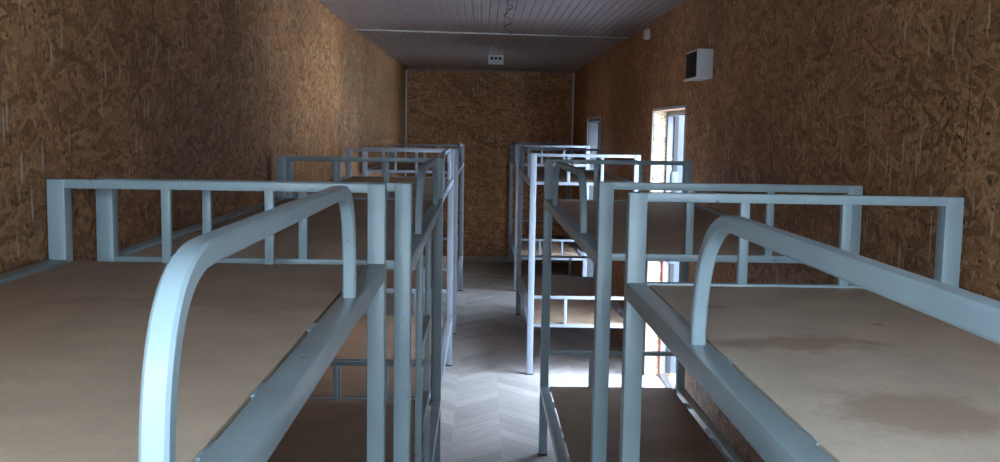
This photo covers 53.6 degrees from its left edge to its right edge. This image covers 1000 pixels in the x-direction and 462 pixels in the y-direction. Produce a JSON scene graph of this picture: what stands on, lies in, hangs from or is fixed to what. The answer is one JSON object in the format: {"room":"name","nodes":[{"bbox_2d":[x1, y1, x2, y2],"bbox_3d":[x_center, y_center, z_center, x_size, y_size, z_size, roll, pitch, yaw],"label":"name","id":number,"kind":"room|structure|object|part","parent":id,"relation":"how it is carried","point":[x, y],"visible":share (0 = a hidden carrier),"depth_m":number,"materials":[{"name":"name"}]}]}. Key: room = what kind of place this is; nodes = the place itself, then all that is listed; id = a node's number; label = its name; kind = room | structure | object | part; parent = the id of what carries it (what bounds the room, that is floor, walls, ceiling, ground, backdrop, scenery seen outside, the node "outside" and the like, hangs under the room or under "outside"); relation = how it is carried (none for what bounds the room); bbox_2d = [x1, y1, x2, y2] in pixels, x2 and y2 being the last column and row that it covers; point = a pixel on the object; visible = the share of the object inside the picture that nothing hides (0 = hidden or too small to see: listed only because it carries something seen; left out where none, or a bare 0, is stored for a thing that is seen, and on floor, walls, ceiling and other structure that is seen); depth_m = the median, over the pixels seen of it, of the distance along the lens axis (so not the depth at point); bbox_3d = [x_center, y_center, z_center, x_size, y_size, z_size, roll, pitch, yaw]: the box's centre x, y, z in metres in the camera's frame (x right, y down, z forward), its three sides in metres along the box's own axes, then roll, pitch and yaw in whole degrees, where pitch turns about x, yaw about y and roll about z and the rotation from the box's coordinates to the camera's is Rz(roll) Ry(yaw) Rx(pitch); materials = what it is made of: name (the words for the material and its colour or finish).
{"room":"dormitory","nodes":[
{"label":"dormitory","id":0,"kind":"room"},
{"bbox_2d":[0,0,405,273],"bbox_3d":[-1.135,-0.186,5.696,0.160,2.348,12.411,1,6,-1],"label":"wall","id":1,"kind":"structure","parent":0,"point":[90,89],"depth_m":3.02,"materials":[{"name":"brown wood"}]},
{"bbox_2d":[405,70,406,176],"bbox_3d":[-1.130,-0.806,11.858,0.020,2.220,0.025,1,6,-1],"label":"trim","id":2,"kind":"structure","parent":1,"relation":"attached to","point":[405,70],"depth_m":11.79,"materials":[{"name":"white plastic"}]},
{"bbox_2d":[407,68,573,256],"bbox_3d":[-0.136,-0.805,11.969,2.331,2.348,0.160,1,6,-1],"label":"wall","id":3,"kind":"structure","parent":0,"point":[484,112],"depth_m":11.85,"materials":[{"name":"brown wood"}]},
{"bbox_2d":[406,69,574,72],"bbox_3d":[-0.116,-1.905,11.770,2.011,0.018,0.016,1,6,-1],"label":"trim","id":4,"kind":"structure","parent":3,"relation":"attached to","point":[406,69],"depth_m":11.76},
{"bbox_2d":[457,256,568,262],"bbox_3d":[-0.153,0.341,11.998,2.011,0.060,0.014,1,6,-1],"label":"baseboard","id":5,"kind":"structure","parent":3,"relation":"attached to","point":[465,258],"depth_m":11.99,"materials":[{"name":"brown wood"}]},
{"bbox_2d":[317,0,686,71],"bbox_3d":[-0.027,-1.318,5.601,2.450,0.060,12.730,1,6,-1],"label":"ceiling","id":6,"kind":"structure","parent":0,"point":[599,18],"depth_m":6.89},
{"bbox_2d":[354,29,627,38],"bbox_3d":[-0.045,-1.459,7.321,2.052,0.006,0.022,0,6,-8],"label":"trim","id":7,"kind":"structure","parent":6,"relation":"attached to","point":[354,29],"depth_m":7.31,"materials":[{"name":"white plastic"}]},
{"bbox_2d":[488,55,503,64],"bbox_3d":[-0.040,-1.639,9.467,0.148,0.082,0.074,1,6,-1],"label":"electrical outlet","id":8,"kind":"object","parent":6,"relation":"attached to","point":[492,59],"depth_m":9.43,"materials":[{"name":"white plastic"}]},
{"bbox_2d":[503,0,513,33],"bbox_3d":[0.050,-1.328,6.049,0.069,0.006,2.502,1,6,1],"label":"cable","id":9,"kind":"object","parent":6,"relation":"attached to","point":[508,0],"visible":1,"depth_m":6.26,"materials":[{"name":"black plastic"}]},
{"bbox_2d":[386,261,674,461],"bbox_3d":[-0.070,1.047,5.840,2.388,0.100,12.730,1,6,-1],"label":"floor","id":10,"kind":"structure","parent":0,"point":[490,404],"depth_m":6.58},
{"bbox_2d":[0,178,386,461],"bbox_3d":[-0.618,0.707,1.226,0.746,1.489,2.140,1,6,-1],"label":"bunk bed","id":11,"kind":"object","parent":10,"relation":"on","point":[187,356],"visible":1,"depth_m":1.35,"materials":[{"name":"blue metal"}]},
{"bbox_3d":[-0.961,0.186,1.167,0.040,0.038,2.062,1,6,-1],"label":"rail","id":12,"kind":"part","parent":11,"relation":"part of","materials":[{"name":"grey metal"}]},
{"bbox_3d":[-0.989,0.607,2.264,0.040,1.454,0.040,1,6,-1],"label":"post","id":13,"kind":"part","parent":11,"relation":"part of","materials":[{"name":"metal"}]},
{"bbox_3d":[-0.625,-0.100,2.191,0.668,0.020,0.020,1,6,-1],"label":"rail","id":14,"kind":"part","parent":11,"relation":"part of","materials":[{"name":"metal"}]},
{"bbox_3d":[-0.257,0.069,1.231,0.022,0.207,1.069,1,6,-1],"label":"guard rail","id":15,"kind":"part","parent":11,"relation":"part of","materials":[{"name":"metal"}]},
{"bbox_3d":[-0.258,0.196,1.181,0.040,0.038,2.062,1,6,-1],"label":"rail","id":16,"kind":"part","parent":11,"relation":"part of","materials":[{"name":"grey metal"}]},
{"bbox_3d":[-0.285,0.618,2.278,0.040,1.454,0.040,1,6,-1],"label":"post","id":17,"kind":"part","parent":11,"relation":"part of","materials":[{"name":"grey metal"}]},
{"bbox_2d":[96,156,443,461],"bbox_3d":[-0.615,0.491,3.466,0.744,1.468,2.140,1,6,-1],"label":"bunk bed","id":18,"kind":"object","parent":10,"relation":"on","point":[335,429],"visible":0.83,"depth_m":3.09,"materials":[{"name":"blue metal"}]},
{"bbox_3d":[-0.944,0.596,2.415,0.040,1.449,0.040,1,6,-1],"label":"post","id":19,"kind":"part","parent":18,"relation":"part of","materials":[{"name":"grey metal"}]},
{"bbox_3d":[-0.957,-0.029,3.405,0.040,0.038,2.062,1,6,-1],"label":"rail","id":20,"kind":"part","parent":18,"relation":"part of","materials":[{"name":"grey metal"}]},
{"bbox_3d":[-0.581,-0.109,2.344,0.666,0.020,0.020,1,6,-1],"label":"rail","id":21,"kind":"part","parent":18,"relation":"part of","materials":[{"name":"metal"}]},
{"bbox_3d":[-0.584,0.074,2.362,0.666,0.020,0.020,1,6,-1],"label":"rail","id":22,"kind":"part","parent":18,"relation":"part of","materials":[{"name":"grey metal"}]},
{"bbox_3d":[-0.988,0.383,4.501,0.040,1.449,0.040,1,6,-1],"label":"post","id":23,"kind":"part","parent":18,"relation":"part of","materials":[{"name":"grey metal"}]},
{"bbox_3d":[-0.628,-0.138,4.449,0.666,0.020,0.020,1,6,-1],"label":"rail","id":24,"kind":"part","parent":18,"relation":"part of","materials":[{"name":"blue metal"}]},
{"bbox_3d":[-0.625,-0.322,4.430,0.666,0.020,0.020,1,6,-1],"label":"rail","id":25,"kind":"part","parent":18,"relation":"part of","materials":[{"name":"blue metal"}]},
{"bbox_3d":[-0.640,0.606,4.524,0.666,0.020,0.020,1,6,-1],"label":"rail","id":26,"kind":"part","parent":18,"relation":"part of","materials":[{"name":"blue metal"}]},
{"bbox_3d":[-0.242,0.606,2.430,0.040,1.449,0.040,1,6,-1],"label":"post","id":27,"kind":"part","parent":18,"relation":"part of","materials":[{"name":"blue metal"}]},
{"bbox_3d":[-0.256,-0.149,3.545,0.022,0.199,1.192,1,6,-1],"label":"guard rail","id":28,"kind":"part","parent":18,"relation":"part of","materials":[{"name":"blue metal"}]},
{"bbox_3d":[-0.255,-0.019,3.421,0.040,0.038,2.062,1,6,-1],"label":"rail","id":29,"kind":"part","parent":18,"relation":"part of","materials":[{"name":"blue metal"}]},
{"bbox_3d":[-0.270,0.899,3.514,0.040,0.038,2.062,1,6,-1],"label":"rail","id":30,"kind":"part","parent":18,"relation":"part of","materials":[{"name":"blue metal"}]},
{"bbox_3d":[-0.286,0.393,4.517,0.040,1.449,0.040,1,6,-1],"label":"post","id":31,"kind":"part","parent":18,"relation":"part of","materials":[{"name":"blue metal"}]},
{"bbox_2d":[287,148,453,409],"bbox_3d":[-0.652,0.276,5.578,0.718,1.468,2.091,1,6,-1],"label":"bunk bed","id":32,"kind":"object","parent":10,"relation":"on","point":[352,380],"visible":0.39,"depth_m":5.64,"materials":[{"name":"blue metal"}]},
{"bbox_3d":[-0.971,0.380,4.553,0.040,1.445,0.040,1,6,-1],"label":"post","id":33,"kind":"part","parent":32,"relation":"part of","materials":[{"name":"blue metal"}]},
{"bbox_3d":[-0.982,-0.243,5.519,0.040,0.038,2.013,1,6,-1],"label":"rail","id":34,"kind":"part","parent":32,"relation":"part of","materials":[{"name":"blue metal"}]},
{"bbox_3d":[-1.009,0.173,6.591,0.040,1.445,0.040,1,6,-1],"label":"post","id":35,"kind":"part","parent":32,"relation":"part of","materials":[{"name":"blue metal"}]},
{"bbox_3d":[-0.622,-0.323,4.481,0.640,0.020,0.020,1,6,-1],"label":"rail","id":36,"kind":"part","parent":32,"relation":"part of","materials":[{"name":"blue metal"}]},
{"bbox_3d":[-0.625,-0.143,4.499,0.640,0.020,0.020,1,6,-1],"label":"rail","id":37,"kind":"part","parent":32,"relation":"part of","materials":[{"name":"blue metal"}]},
{"bbox_3d":[-0.640,0.785,4.593,0.640,0.020,0.020,1,6,-1],"label":"rail","id":38,"kind":"part","parent":32,"relation":"part of","materials":[{"name":"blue metal"}]},
{"bbox_3d":[-0.637,0.601,4.574,0.640,0.020,0.020,1,6,-1],"label":"rail","id":39,"kind":"part","parent":32,"relation":"part of","materials":[{"name":"blue metal"}]},
{"bbox_3d":[-0.659,-0.530,6.519,0.640,0.020,0.020,1,6,-1],"label":"rail","id":40,"kind":"part","parent":32,"relation":"part of","materials":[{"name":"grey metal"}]},
{"bbox_3d":[-0.662,-0.350,6.537,0.640,0.020,0.020,1,6,-1],"label":"rail","id":41,"kind":"part","parent":32,"relation":"part of","materials":[{"name":"blue metal"}]},
{"bbox_3d":[-0.675,0.394,6.612,0.640,0.020,0.020,1,6,-1],"label":"rail","id":42,"kind":"part","parent":32,"relation":"part of","materials":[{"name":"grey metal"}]},
{"bbox_3d":[-0.296,0.390,4.566,0.040,1.445,0.040,1,6,-1],"label":"post","id":43,"kind":"part","parent":32,"relation":"part of","materials":[{"name":"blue metal"}]},
{"bbox_3d":[-0.306,-0.359,5.606,0.022,0.199,1.082,1,6,-1],"label":"guard rail","id":44,"kind":"part","parent":32,"relation":"part of","materials":[{"name":"blue metal"}]},
{"bbox_3d":[-0.321,0.684,5.625,0.040,0.038,2.013,1,6,-1],"label":"rail","id":45,"kind":"part","parent":32,"relation":"part of","materials":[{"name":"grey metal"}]},
{"bbox_3d":[-0.306,-0.234,5.533,0.040,0.038,2.013,1,6,-1],"label":"rail","id":46,"kind":"part","parent":32,"relation":"part of","materials":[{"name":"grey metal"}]},
{"bbox_3d":[-0.334,0.183,6.604,0.040,1.445,0.040,1,6,-1],"label":"post","id":47,"kind":"part","parent":32,"relation":"part of","materials":[{"name":"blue metal"}]},
{"bbox_2d":[362,143,463,334],"bbox_3d":[-0.711,-0.038,8.668,0.735,1.468,2.140,1,6,-1],"label":"bunk bed","id":48,"kind":"object","parent":10,"relation":"on","point":[394,167],"visible":0.52,"depth_m":7.94,"materials":[{"name":"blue metal"}]},
{"bbox_3d":[-1.042,0.073,7.621,0.040,1.435,0.040,1,6,-1],"label":"post","id":49,"kind":"part","parent":48,"relation":"part of","materials":[{"name":"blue metal"}]},
{"bbox_3d":[-1.049,-0.558,8.611,0.040,0.038,2.062,1,6,-1],"label":"rail","id":50,"kind":"part","parent":48,"relation":"part of","materials":[{"name":"blue metal"}]},
{"bbox_3d":[-1.072,-0.139,9.708,0.040,1.435,0.040,1,6,-1],"label":"post","id":51,"kind":"part","parent":48,"relation":"part of","materials":[{"name":"blue metal"}]},
{"bbox_3d":[-0.687,-0.455,7.565,0.657,0.020,0.020,1,6,-1],"label":"rail","id":52,"kind":"part","parent":48,"relation":"part of","materials":[{"name":"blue metal"}]},
{"bbox_3d":[-0.684,-0.625,7.548,0.657,0.020,0.020,1,6,-1],"label":"rail","id":53,"kind":"part","parent":48,"relation":"part of","materials":[{"name":"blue metal"}]},
{"bbox_3d":[-0.702,0.473,7.659,0.657,0.020,0.020,1,6,-1],"label":"rail","id":54,"kind":"part","parent":48,"relation":"part of","materials":[{"name":"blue metal"}]},
{"bbox_3d":[-0.699,0.289,7.640,0.657,0.020,0.020,1,6,-1],"label":"rail","id":55,"kind":"part","parent":48,"relation":"part of","materials":[{"name":"blue metal"}]},
{"bbox_3d":[-0.714,-0.837,9.635,0.657,0.020,0.020,1,6,-1],"label":"rail","id":56,"kind":"part","parent":48,"relation":"part of","materials":[{"name":"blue metal"}]},
{"bbox_3d":[-0.349,0.083,7.631,0.040,1.435,0.040,1,6,-1],"label":"post","id":57,"kind":"part","parent":48,"relation":"part of","materials":[{"name":"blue metal"}]},
{"bbox_3d":[-0.354,-0.671,8.671,0.022,0.199,1.082,1,6,-1],"label":"guard rail","id":58,"kind":"part","parent":48,"relation":"part of","materials":[{"name":"blue metal"}]},
{"bbox_3d":[-0.371,0.370,8.715,0.040,0.038,2.062,1,6,-1],"label":"rail","id":59,"kind":"part","parent":48,"relation":"part of","materials":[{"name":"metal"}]},
{"bbox_3d":[-0.355,-0.547,8.622,0.040,0.038,2.062,1,6,-1],"label":"rail","id":60,"kind":"part","parent":48,"relation":"part of","materials":[{"name":"blue metal"}]},
{"bbox_3d":[-0.379,-0.129,9.719,0.040,1.435,0.040,1,6,-1],"label":"post","id":61,"kind":"part","parent":48,"relation":"part of","materials":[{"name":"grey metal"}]},
{"bbox_2d":[508,141,589,290],"bbox_3d":[0.488,-0.233,10.805,0.723,1.464,2.140,1,6,-1],"label":"bunk bed","id":62,"kind":"object","parent":10,"relation":"on","point":[562,245],"visible":0.63,"depth_m":10.30,"materials":[{"name":"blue metal"}]},
{"bbox_3d":[0.128,-0.339,11.843,0.040,1.442,0.040,1,6,-1],"label":"post","id":63,"kind":"part","parent":62,"relation":"part of","materials":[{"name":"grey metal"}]},
{"bbox_3d":[0.141,0.163,10.839,0.040,0.038,2.062,1,6,-1],"label":"rail","id":64,"kind":"part","parent":62,"relation":"part of","materials":[{"name":"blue metal"}]},
{"bbox_3d":[0.156,-0.750,10.747,0.040,0.038,2.062,1,6,-1],"label":"rail","id":65,"kind":"part","parent":62,"relation":"part of","materials":[{"name":"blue metal"}]},
{"bbox_3d":[0.157,-0.873,10.796,0.022,0.199,1.082,1,6,-1],"label":"guard rail","id":66,"kind":"part","parent":62,"relation":"part of","materials":[{"name":"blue metal"}]},
{"bbox_3d":[0.167,-0.127,9.756,0.040,1.442,0.040,1,6,-1],"label":"post","id":67,"kind":"part","parent":62,"relation":"part of","materials":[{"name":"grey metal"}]},
{"bbox_3d":[0.465,-0.119,11.864,0.645,0.020,0.020,1,6,-1],"label":"rail","id":68,"kind":"part","parent":62,"relation":"part of","materials":[{"name":"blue metal"}]},
{"bbox_3d":[0.481,-1.041,11.771,0.645,0.020,0.020,1,6,-1],"label":"rail","id":69,"kind":"part","parent":62,"relation":"part of","materials":[{"name":"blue metal"}]},
{"bbox_3d":[0.504,0.093,9.777,0.645,0.020,0.020,1,6,-1],"label":"rail","id":70,"kind":"part","parent":62,"relation":"part of","materials":[{"name":"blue metal"}]},
{"bbox_3d":[0.501,0.277,9.796,0.645,0.020,0.020,1,6,-1],"label":"rail","id":71,"kind":"part","parent":62,"relation":"part of","materials":[{"name":"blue metal"}]},
{"bbox_3d":[0.519,-0.829,9.684,0.645,0.020,0.020,1,6,-1],"label":"rail","id":72,"kind":"part","parent":62,"relation":"part of","materials":[{"name":"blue metal"}]},
{"bbox_3d":[0.516,-0.647,9.702,0.645,0.020,0.020,1,6,-1],"label":"rail","id":73,"kind":"part","parent":62,"relation":"part of","materials":[{"name":"blue metal"}]},
{"bbox_3d":[0.809,-0.329,11.856,0.040,1.442,0.040,1,6,-1],"label":"post","id":74,"kind":"part","parent":62,"relation":"part of","materials":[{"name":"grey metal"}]},
{"bbox_3d":[0.822,0.173,10.853,0.040,0.038,2.062,1,6,-1],"label":"rail","id":75,"kind":"part","parent":62,"relation":"part of","materials":[{"name":"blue metal"}]},
{"bbox_3d":[0.848,-0.117,9.769,0.040,1.442,0.040,1,6,-1],"label":"post","id":76,"kind":"part","parent":62,"relation":"part of","materials":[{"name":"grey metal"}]},
{"bbox_2d":[515,147,640,374],"bbox_3d":[0.518,0.110,7.448,0.708,1.460,2.140,1,6,-1],"label":"bunk bed","id":77,"kind":"object","parent":10,"relation":"on","point":[572,298],"visible":0.75,"depth_m":6.91,"materials":[{"name":"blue metal"}]},
{"bbox_3d":[0.167,0.005,8.486,0.040,1.436,0.040,1,6,-1],"label":"post","id":78,"kind":"part","parent":77,"relation":"part of","materials":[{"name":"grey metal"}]},
{"bbox_3d":[0.179,0.504,7.482,0.040,0.038,2.062,1,6,-1],"label":"rail","id":79,"kind":"part","parent":77,"relation":"part of","materials":[{"name":"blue metal"}]},
{"bbox_3d":[0.194,-0.405,7.390,0.040,0.038,2.062,1,6,-1],"label":"rail","id":80,"kind":"part","parent":77,"relation":"part of","materials":[{"name":"blue metal"}]},
{"bbox_3d":[0.195,-0.528,7.439,0.022,0.199,1.082,1,6,-1],"label":"guard rail","id":81,"kind":"part","parent":77,"relation":"part of","materials":[{"name":"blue metal"}]},
{"bbox_3d":[0.203,0.217,6.399,0.040,1.436,0.040,1,6,-1],"label":"post","id":82,"kind":"part","parent":77,"relation":"part of","materials":[{"name":"metal"}]},
{"bbox_3d":[0.497,0.221,8.506,0.630,0.020,0.020,1,6,-1],"label":"rail","id":83,"kind":"part","parent":77,"relation":"part of","materials":[{"name":"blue metal"}]},
{"bbox_3d":[0.512,-0.694,8.414,0.630,0.020,0.020,1,6,-1],"label":"rail","id":84,"kind":"part","parent":77,"relation":"part of","materials":[{"name":"grey metal"}]},
{"bbox_3d":[0.545,-0.302,6.345,0.630,0.020,0.020,1,6,-1],"label":"rail","id":85,"kind":"part","parent":77,"relation":"part of","materials":[{"name":"grey metal"}]},
{"bbox_3d":[0.530,0.618,6.438,0.630,0.020,0.020,1,6,-1],"label":"rail","id":86,"kind":"part","parent":77,"relation":"part of","materials":[{"name":"grey metal"}]},
{"bbox_3d":[0.533,0.433,6.420,0.630,0.020,0.020,1,6,-1],"label":"rail","id":87,"kind":"part","parent":77,"relation":"part of","materials":[{"name":"grey metal"}]},
{"bbox_3d":[0.548,-0.482,6.327,0.630,0.020,0.020,1,6,-1],"label":"rail","id":88,"kind":"part","parent":77,"relation":"part of","materials":[{"name":"metal"}]},
{"bbox_3d":[0.833,0.015,8.498,0.040,1.436,0.040,1,6,-1],"label":"post","id":89,"kind":"part","parent":77,"relation":"part of","materials":[{"name":"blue metal"}]},
{"bbox_3d":[0.845,0.514,7.495,0.040,0.038,2.062,1,6,-1],"label":"rail","id":90,"kind":"part","parent":77,"relation":"part of","materials":[{"name":"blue metal"}]},
{"bbox_3d":[0.860,-0.395,7.402,0.040,0.038,2.062,1,6,-1],"label":"rail","id":91,"kind":"part","parent":77,"relation":"part of","materials":[{"name":"blue metal"}]},
{"bbox_3d":[0.869,0.227,6.411,0.040,1.436,0.040,1,6,-1],"label":"post","id":92,"kind":"part","parent":77,"relation":"part of","materials":[{"name":"grey metal"}]},
{"bbox_2d":[538,159,862,461],"bbox_3d":[0.580,0.485,3.764,0.708,1.458,2.140,1,6,-1],"label":"bunk bed","id":93,"kind":"object","parent":10,"relation":"on","point":[674,428],"visible":0.82,"depth_m":3.85,"materials":[{"name":"blue metal"}]},
{"bbox_3d":[0.222,0.375,4.799,0.040,1.445,0.040,1,6,-1],"label":"post","id":94,"kind":"part","parent":93,"relation":"part of","materials":[{"name":"metal"}]},
{"bbox_3d":[0.240,0.878,3.796,0.040,0.038,2.062,1,6,-1],"label":"rail","id":95,"kind":"part","parent":93,"relation":"part of","materials":[{"name":"blue metal"}]},
{"bbox_3d":[0.255,-0.029,3.704,0.040,0.038,2.062,1,6,-1],"label":"rail","id":96,"kind":"part","parent":93,"relation":"part of","materials":[{"name":"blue metal"}]},
{"bbox_3d":[0.256,-0.151,3.738,0.022,0.199,1.172,1,6,-1],"label":"guard rail","id":97,"kind":"part","parent":93,"relation":"part of","materials":[{"name":"blue metal"}]},
{"bbox_3d":[0.271,0.587,2.712,0.040,1.445,0.040,1,6,-1],"label":"post","id":98,"kind":"part","parent":93,"relation":"part of","materials":[{"name":"blue metal"}]},
{"bbox_3d":[0.552,0.596,4.822,0.630,0.020,0.020,1,6,-1],"label":"rail","id":99,"kind":"part","parent":93,"relation":"part of","materials":[{"name":"blue metal"}]},
{"bbox_3d":[0.567,-0.329,4.728,0.630,0.020,0.020,1,6,-1],"label":"rail","id":100,"kind":"part","parent":93,"relation":"part of","materials":[{"name":"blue metal"}]},
{"bbox_3d":[0.564,-0.139,4.748,0.630,0.020,0.020,1,6,-1],"label":"rail","id":101,"kind":"part","parent":93,"relation":"part of","materials":[{"name":"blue metal"}]},
{"bbox_3d":[0.888,0.384,4.816,0.040,1.445,0.040,1,6,-1],"label":"post","id":102,"kind":"part","parent":93,"relation":"part of","materials":[{"name":"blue metal"}]},
{"bbox_3d":[0.613,0.073,2.661,0.630,0.020,0.020,1,6,-1],"label":"rail","id":103,"kind":"part","parent":93,"relation":"part of","materials":[{"name":"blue metal"}]},
{"bbox_3d":[0.921,-0.020,3.720,0.040,0.038,2.062,1,6,-1],"label":"rail","id":104,"kind":"part","parent":93,"relation":"part of","materials":[{"name":"blue metal"}]},
{"bbox_3d":[0.906,0.888,3.812,0.040,0.038,2.062,1,6,-1],"label":"rail","id":105,"kind":"part","parent":93,"relation":"part of","materials":[{"name":"blue metal"}]},
{"bbox_3d":[0.616,-0.116,2.642,0.630,0.020,0.020,1,6,-1],"label":"rail","id":106,"kind":"part","parent":93,"relation":"part of","materials":[{"name":"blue metal"}]},
{"bbox_3d":[0.937,0.597,2.729,0.040,1.445,0.040,1,6,-1],"label":"post","id":107,"kind":"part","parent":93,"relation":"part of","materials":[{"name":"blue metal"}]},
{"bbox_2d":[619,191,999,461],"bbox_3d":[0.645,0.741,1.165,0.725,1.474,2.140,1,6,-1],"label":"bunk bed","id":108,"kind":"object","parent":10,"relation":"on","point":[891,364],"visible":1,"depth_m":1.42,"materials":[{"name":"blue metal"}]},
{"bbox_3d":[0.284,0.637,2.202,0.040,1.450,0.040,1,6,-1],"label":"post","id":109,"kind":"part","parent":108,"relation":"part of","materials":[{"name":"blue metal"}]},
{"bbox_3d":[0.312,0.235,1.107,0.040,0.038,2.062,1,6,-1],"label":"rail","id":110,"kind":"part","parent":108,"relation":"part of","materials":[{"name":"blue metal"}]},
{"bbox_3d":[0.634,0.126,2.150,0.647,0.020,0.020,1,6,-1],"label":"rail","id":111,"kind":"part","parent":108,"relation":"part of","materials":[{"name":"blue metal"}]},
{"bbox_3d":[0.637,-0.069,2.130,0.647,0.020,0.020,1,6,-1],"label":"rail","id":112,"kind":"part","parent":108,"relation":"part of","materials":[{"name":"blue metal"}]},
{"bbox_3d":[0.317,0.130,0.902,0.022,0.215,1.252,1,6,-1],"label":"guard rail","id":113,"kind":"part","parent":108,"relation":"part of","materials":[{"name":"blue metal"}]},
{"bbox_3d":[0.966,0.647,2.216,0.040,1.450,0.040,1,6,-1],"label":"post","id":114,"kind":"part","parent":108,"relation":"part of","materials":[{"name":"blue metal"}]},
{"bbox_2d":[571,0,999,461],"bbox_3d":[1.064,-0.154,5.739,0.160,2.348,12.410,1,6,-1],"label":"wall","id":115,"kind":"structure","parent":0,"point":[883,97],"depth_m":3.16,"materials":[{"name":"brown wood"}]},
{"bbox_2d":[569,73,574,237],"bbox_3d":[0.861,-0.778,11.898,0.020,2.220,0.025,1,6,-1],"label":"trim","id":116,"kind":"structure","parent":115,"relation":"attached to","point":[573,73],"depth_m":11.83,"materials":[{"name":"white plastic"}]},
{"bbox_2d":[587,116,600,276],"bbox_3d":[1.099,-0.251,9.751,0.402,1.733,1.106,1,6,-1],"label":"door","id":117,"kind":"structure","parent":115,"relation":"in","point":[594,129],"depth_m":10.19,"materials":[{"name":"white plastic"}]},
{"bbox_3d":[0.902,-0.254,9.748,0.008,1.733,1.106,1,6,-1],"label":"architrave","id":118,"kind":"part","parent":117,"relation":"part of","materials":[{"name":"white plastic"}]},
{"bbox_2d":[643,29,649,39],"bbox_3d":[0.967,-1.297,6.516,0.036,0.066,0.070,1,6,-1],"label":"junction box","id":119,"kind":"object","parent":115,"relation":"attached to","point":[646,33],"visible":1,"depth_m":6.48,"materials":[{"name":"white plastic"}]},
{"bbox_2d":[644,104,686,388],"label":"door","id":120,"kind":"structure","parent":115,"relation":"in","point":[671,125],"depth_m":6.33,"materials":[{"name":"white plastic"}]},
{"bbox_3d":[1.084,0.136,5.895,0.043,1.700,1.000,1,6,-1],"label":"frame","id":121,"kind":"part","parent":120,"relation":"part of","materials":[{"name":"grey plastic"}]},
{"bbox_2d":[684,48,713,81],"bbox_3d":[0.969,-0.808,4.834,0.086,0.144,0.265,1,6,-1],"label":"vent box","id":122,"kind":"object","parent":115,"relation":"attached to","point":[699,62],"visible":1,"depth_m":4.71,"materials":[{"name":"white plastic"}]},
{"bbox_3d":[0.942,-0.810,4.833,0.019,0.120,0.245,1,6,-1],"label":"panel","id":123,"kind":"part","parent":122,"relation":"part of","materials":[{"name":"plastic"}]},
{"label":"outside","id":124,"kind":"structure","parent":0,"visible":0},
{"bbox_2d":[670,373,674,381],"bbox_3d":[-0.123,1.391,5.166,80.000,0.250,90.000,1,6,-1],"label":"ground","id":125,"kind":"structure","parent":124,"point":[672,375],"depth_m":7.29,"materials":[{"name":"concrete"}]}
]}

